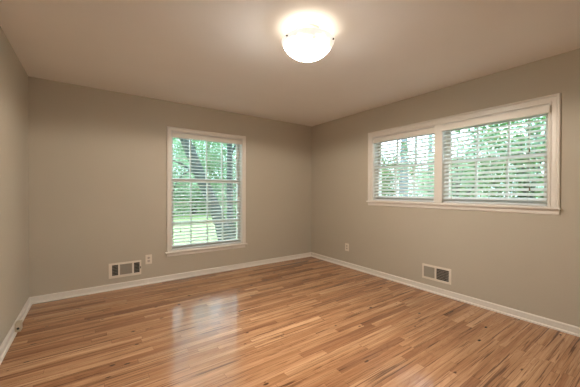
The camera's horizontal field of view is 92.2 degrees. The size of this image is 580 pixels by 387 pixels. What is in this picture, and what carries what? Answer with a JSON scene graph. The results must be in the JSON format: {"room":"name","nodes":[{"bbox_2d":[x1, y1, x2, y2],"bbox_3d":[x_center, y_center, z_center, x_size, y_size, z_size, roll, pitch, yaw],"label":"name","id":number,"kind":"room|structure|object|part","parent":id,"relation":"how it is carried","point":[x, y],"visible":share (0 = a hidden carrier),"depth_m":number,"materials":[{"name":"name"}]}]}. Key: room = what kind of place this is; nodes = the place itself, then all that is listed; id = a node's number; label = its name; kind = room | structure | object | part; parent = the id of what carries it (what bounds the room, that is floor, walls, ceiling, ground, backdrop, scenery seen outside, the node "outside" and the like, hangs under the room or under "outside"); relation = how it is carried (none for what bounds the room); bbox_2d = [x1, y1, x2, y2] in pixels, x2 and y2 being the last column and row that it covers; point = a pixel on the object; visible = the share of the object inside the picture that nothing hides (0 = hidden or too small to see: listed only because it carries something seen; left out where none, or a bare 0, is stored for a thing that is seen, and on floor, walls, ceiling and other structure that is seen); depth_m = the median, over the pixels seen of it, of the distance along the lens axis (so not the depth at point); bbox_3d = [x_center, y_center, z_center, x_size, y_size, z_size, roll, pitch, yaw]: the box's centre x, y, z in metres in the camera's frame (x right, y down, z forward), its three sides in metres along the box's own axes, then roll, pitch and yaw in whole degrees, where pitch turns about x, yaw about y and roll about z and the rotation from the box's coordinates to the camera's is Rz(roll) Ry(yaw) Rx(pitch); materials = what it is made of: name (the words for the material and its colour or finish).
{"room":"empty bedroom","nodes":[
{"label":"empty bedroom","id":0,"kind":"room"},
{"bbox_2d":[0,26,28,345],"bbox_3d":[-1.429,-0.012,0.886,0.200,2.440,5.020,0,1,-35],"label":"wall","id":1,"kind":"structure","parent":0,"point":[14,128],"depth_m":2.38,"materials":[{"name":"beige paint"}]},
{"bbox_2d":[0,297,31,364],"bbox_3d":[-1.397,1.170,1.043,0.028,0.074,4.820,0,1,-35],"label":"baseboard","id":2,"kind":"structure","parent":1,"relation":"attached to","point":[5,345],"depth_m":2.29,"materials":[{"name":"white paint"}]},
{"bbox_2d":[15,320,22,331],"bbox_3d":[-2.342,1.145,2.409,0.040,0.078,0.080,0,1,-35],"label":"cable jack","id":3,"kind":"object","parent":1,"relation":"attached to","point":[19,324],"visible":1,"depth_m":2.39,"materials":[{"name":"beige plastic"}]},
{"bbox_2d":[28,76,311,296],"bbox_3d":[-1.256,-0.036,4.209,4.327,2.440,0.200,0,1,-35],"label":"wall","id":4,"kind":"structure","parent":0,"point":[98,157],"depth_m":3.50,"materials":[{"name":"beige paint"}]},
{"bbox_2d":[109,260,140,278],"bbox_3d":[-2.067,0.953,3.507,0.354,0.184,0.022,0,1,-35],"label":"air vent","id":5,"kind":"object","parent":4,"relation":"in","point":[122,269],"visible":1,"depth_m":3.51,"materials":[{"name":"beige metal"}]},
{"bbox_2d":[145,254,151,263],"bbox_3d":[-1.855,0.865,3.664,0.078,0.122,0.009,0,1,-35],"label":"wall outlet","id":6,"kind":"object","parent":4,"relation":"attached to","point":[148,258],"visible":1,"depth_m":3.66,"materials":[{"name":"beige plastic"}]},
{"bbox_2d":[30,252,310,303],"bbox_3d":[-1.193,1.148,4.124,3.927,0.074,0.028,0,1,-35],"label":"baseboard","id":7,"kind":"structure","parent":4,"relation":"attached to","point":[110,287],"depth_m":3.68,"materials":[{"name":"white paint"}]},
{"bbox_2d":[165,126,247,256],"bbox_3d":[-1.250,-0.024,4.209,1.223,1.778,0.266,0,1,-35],"label":"window","id":8,"kind":"structure","parent":4,"relation":"in","point":[242,148],"depth_m":4.17,"materials":[{"name":"white paint"}]},
{"bbox_3d":[-1.267,-0.509,4.231,1.049,0.680,0.033,0,1,-35],"label":"sash","id":9,"kind":"part","parent":8,"relation":"part of","materials":[{"name":"white paint"}]},
{"bbox_3d":[-1.248,0.290,4.207,1.049,0.994,0.033,0,1,-35],"label":"sash","id":10,"kind":"part","parent":8,"relation":"part of","materials":[{"name":"white paint"}]},
{"bbox_2d":[172,132,241,249],"bbox_3d":[-1.210,-0.030,4.153,1.041,1.628,0.068,0,1,-35],"label":"window blind","id":11,"kind":"object","parent":8,"relation":"attached to","point":[177,135],"visible":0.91,"depth_m":4.12,"materials":[{"name":"white plastic"}]},
{"bbox_3d":[-1.216,0.776,4.164,1.029,0.016,0.050,0,1,-35],"label":"rail","id":12,"kind":"part","parent":11,"relation":"part of","materials":[{"name":"white plastic"}]},
{"bbox_2d":[0,257,579,386],"bbox_3d":[0.192,1.304,2.171,4.327,0.200,5.220,0,1,-35],"label":"floor","id":13,"kind":"structure","parent":0,"point":[307,321],"depth_m":2.32,"materials":[{"name":"brown wood"}]},
{"bbox_2d":[0,0,579,126],"bbox_3d":[0.200,-1.336,2.152,4.327,0.200,5.220,0,1,-35],"label":"ceiling","id":14,"kind":"structure","parent":0,"point":[223,55],"depth_m":2.33,"materials":[{"name":"paint"}]},
{"bbox_2d":[282,23,333,61],"bbox_3d":[0.133,-1.127,2.112,0.402,0.218,0.396,0,1,-35],"label":"ceiling light","id":15,"kind":"object","parent":14,"relation":"attached to","point":[308,42],"visible":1,"depth_m":2.01,"materials":[{"name":"white glass"}]},
{"bbox_2d":[311,48,579,326],"bbox_3d":[1.937,-0.019,3.274,0.200,2.440,5.020,0,1,-35],"label":"wall","id":16,"kind":"structure","parent":0,"point":[529,263],"depth_m":3.08,"materials":[{"name":"beige paint"}]},
{"bbox_2d":[345,243,348,250],"bbox_3d":[0.923,0.870,4.525,0.009,0.122,0.078,0,1,-35],"label":"wall outlet","id":17,"kind":"object","parent":16,"relation":"attached to","point":[346,244],"visible":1,"depth_m":4.53,"materials":[{"name":"beige plastic"}]},
{"bbox_2d":[422,263,450,284],"bbox_3d":[1.755,0.963,3.354,0.008,0.177,0.343,0,1,-35],"label":"air vent","id":18,"kind":"object","parent":16,"relation":"in","point":[443,275],"visible":1,"depth_m":3.35,"materials":[{"name":"beige metal"}]},
{"bbox_2d":[311,252,579,336],"bbox_3d":[1.782,1.163,3.298,0.028,0.074,4.820,0,1,-35],"label":"baseboard","id":19,"kind":"structure","parent":16,"relation":"attached to","point":[553,324],"depth_m":3.04,"materials":[{"name":"white paint"}]},
{"bbox_2d":[366,93,560,214],"bbox_3d":[1.860,-0.354,3.377,0.266,1.080,2.118,0,1,-35],"label":"window","id":20,"kind":"structure","parent":16,"relation":"in","point":[553,122],"depth_m":3.06,"materials":[{"name":"white paint"}]},
{"bbox_2d":[373,127,434,201],"bbox_3d":[1.510,-0.352,3.753,0.067,0.906,0.898,0,1,-35],"label":"window blind","id":21,"kind":"object","parent":20,"relation":"attached to","point":[430,131],"visible":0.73,"depth_m":3.70,"materials":[{"name":"white plastic"}]},
{"bbox_3d":[1.512,0.093,3.760,0.050,0.016,0.886,0,1,-35],"label":"rail","id":22,"kind":"part","parent":21,"relation":"part of","materials":[{"name":"white plastic"}]},
{"bbox_3d":[1.591,-0.584,3.809,0.033,0.453,0.906,0,1,-35],"label":"sash","id":23,"kind":"part","parent":20,"relation":"part of","materials":[{"name":"white paint"}]},
{"bbox_3d":[1.560,-0.146,3.791,0.033,0.499,0.906,0,1,-35],"label":"sash","id":24,"kind":"part","parent":20,"relation":"part of","materials":[{"name":"white paint"}]},
{"bbox_2d":[441,105,549,205],"bbox_3d":[2.084,-0.344,2.916,0.099,0.906,0.956,0,1,-35],"label":"window blind","id":25,"kind":"object","parent":20,"relation":"attached to","point":[545,109],"visible":0.95,"depth_m":2.85,"materials":[{"name":"white plastic"}]},
{"bbox_3d":[2.098,-0.327,2.932,0.057,0.856,0.002,0,1,-35],"label":"ladder cord","id":26,"kind":"part","parent":25,"relation":"part of","materials":[{"name":"white fabric"}]},
{"bbox_3d":[2.094,0.101,2.939,0.050,0.016,0.914,0,1,-35],"label":"rail","id":27,"kind":"part","parent":25,"relation":"part of","materials":[{"name":"white plastic"}]},
{"bbox_3d":[2.283,-0.325,2.671,0.057,0.856,0.002,0,1,-35],"label":"ladder cord","id":28,"kind":"part","parent":25,"relation":"part of","materials":[{"name":"white fabric"}]},
{"bbox_3d":[2.142,-0.138,2.970,0.033,0.499,0.934,0,1,-35],"label":"sash","id":29,"kind":"part","parent":20,"relation":"part of","materials":[{"name":"white paint"}]},
{"bbox_3d":[2.173,-0.576,2.989,0.033,0.453,0.934,0,1,-35],"label":"sash","id":30,"kind":"part","parent":20,"relation":"part of","materials":[{"name":"white paint"}]},
{"label":"outside","id":31,"kind":"structure","parent":0,"visible":0},
{"bbox_2d":[173,199,235,244],"bbox_3d":[0.139,1.647,43.025,130.000,0.300,110.000,0,1,-35],"label":"lawn","id":32,"kind":"structure","parent":31,"point":[234,199],"depth_m":13.22,"materials":[{"name":"green plant"}]},
{"bbox_2d":[173,137,205,214],"bbox_3d":[-9.290,-2.427,18.961,6.792,9.220,6.399,0,0,-5],"label":"tree","id":33,"kind":"object","parent":32,"relation":"on","point":[176,139],"visible":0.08,"depth_m":19.43,"materials":[{"name":"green plant"}]},
{"bbox_2d":[173,141,226,209],"bbox_3d":[-7.856,-2.869,25.552,6.959,10.114,6.238,0,0,-10],"label":"tree","id":34,"kind":"object","parent":32,"relation":"on","point":[192,141],"visible":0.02,"depth_m":24.96,"materials":[{"name":"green plant"}]},
{"bbox_2d":[173,138,233,239],"bbox_3d":[-3.514,-1.940,9.322,5.832,7.732,4.117,0,1,-35],"label":"leaning tree","id":35,"kind":"object","parent":32,"relation":"on","point":[183,140],"visible":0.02,"depth_m":8.92,"materials":[{"name":"grey plant"}]},
{"bbox_2d":[173,137,234,214],"bbox_3d":[-7.363,-2.889,22.152,7.213,10.480,6.752,0,0,7],"label":"tree","id":36,"kind":"object","parent":32,"relation":"on","point":[214,164],"visible":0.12,"depth_m":21.55,"materials":[{"name":"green plant"}]},
{"bbox_2d":[200,142,235,211],"bbox_3d":[-3.822,-2.434,23.095,6.099,9.068,7.551,1,1,42],"label":"tree","id":37,"kind":"object","parent":32,"relation":"on","point":[219,147],"visible":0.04,"depth_m":21.52,"materials":[{"name":"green plant"}]},
{"bbox_2d":[227,143,235,237],"bbox_3d":[-2.471,-2.529,10.956,3.714,8.734,3.536,0,0,-20],"label":"tree","id":38,"kind":"object","parent":32,"relation":"on","point":[230,148],"visible":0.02,"depth_m":10.75,"materials":[{"name":"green plant"}]},
{"bbox_2d":[382,159,394,195],"bbox_3d":[3.663,-0.047,13.887,3.506,4.334,3.369,0,0,20],"label":"leafy bush","id":39,"kind":"object","parent":32,"relation":"on","point":[382,159],"visible":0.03,"depth_m":13.36,"materials":[{"name":"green plant"}]},
{"bbox_2d":[382,151,419,195],"bbox_3d":[9.422,-1.234,28.207,7.635,6.628,7.442,0,0,-11],"label":"tree","id":40,"kind":"object","parent":32,"relation":"on","point":[391,151],"visible":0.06,"depth_m":26.77,"materials":[{"name":"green plant"}]},
{"bbox_2d":[399,138,422,195],"bbox_3d":[8.414,-3.562,20.961,4.698,10.701,4.526,0,1,-35],"label":"tree","id":41,"kind":"object","parent":32,"relation":"on","point":[412,138],"visible":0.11,"depth_m":20.63,"materials":[{"name":"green plant"}]},
{"bbox_2d":[424,135,433,191],"bbox_3d":[10.811,-3.809,21.580,4.195,11.200,3.881,0,1,36],"label":"tree","id":42,"kind":"object","parent":32,"relation":"on","point":[428,135],"visible":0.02,"depth_m":21.53,"materials":[{"name":"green plant"}]},
{"bbox_2d":[408,159,481,195],"bbox_3d":[13.663,-0.463,23.768,6.796,5.368,6.974,0,0,-30],"label":"tree","id":43,"kind":"object","parent":32,"relation":"on","point":[452,159],"visible":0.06,"depth_m":23.88,"materials":[{"name":"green plant"}]},
{"bbox_2d":[412,155,503,196],"bbox_3d":[6.853,0.187,11.743,3.967,3.754,3.674,0,0,10],"label":"leafy bush","id":44,"kind":"object","parent":32,"relation":"on","point":[453,155],"visible":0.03,"depth_m":11.63,"materials":[{"name":"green plant"}]},
{"bbox_2d":[399,120,541,197],"bbox_3d":[5.260,-0.294,8.976,4.015,5.118,4.150,0,1,-35],"label":"tree","id":45,"kind":"object","parent":32,"relation":"on","point":[490,152],"visible":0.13,"depth_m":8.36,"materials":[{"name":"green plant"}]},
{"bbox_2d":[452,116,545,197],"bbox_3d":[6.733,-0.865,8.010,4.312,5.956,4.139,0,1,-35],"label":"tree","id":46,"kind":"object","parent":32,"relation":"on","point":[543,117],"visible":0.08,"depth_m":7.85,"materials":[{"name":"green plant"}]},
{"bbox_2d":[459,118,544,197],"bbox_3d":[15.717,-2.335,19.270,7.521,8.646,7.517,0,1,-35],"label":"tree","id":47,"kind":"object","parent":32,"relation":"on","point":[496,138],"visible":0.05,"depth_m":18.74,"materials":[{"name":"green plant"}]},
{"bbox_2d":[511,117,545,197],"bbox_3d":[7.380,-0.535,6.652,3.940,5.814,4.149,0,1,34],"label":"leafy bush","id":48,"kind":"object","parent":32,"relation":"on","point":[543,127],"visible":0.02,"depth_m":7.24,"materials":[{"name":"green plant"}]}
]}

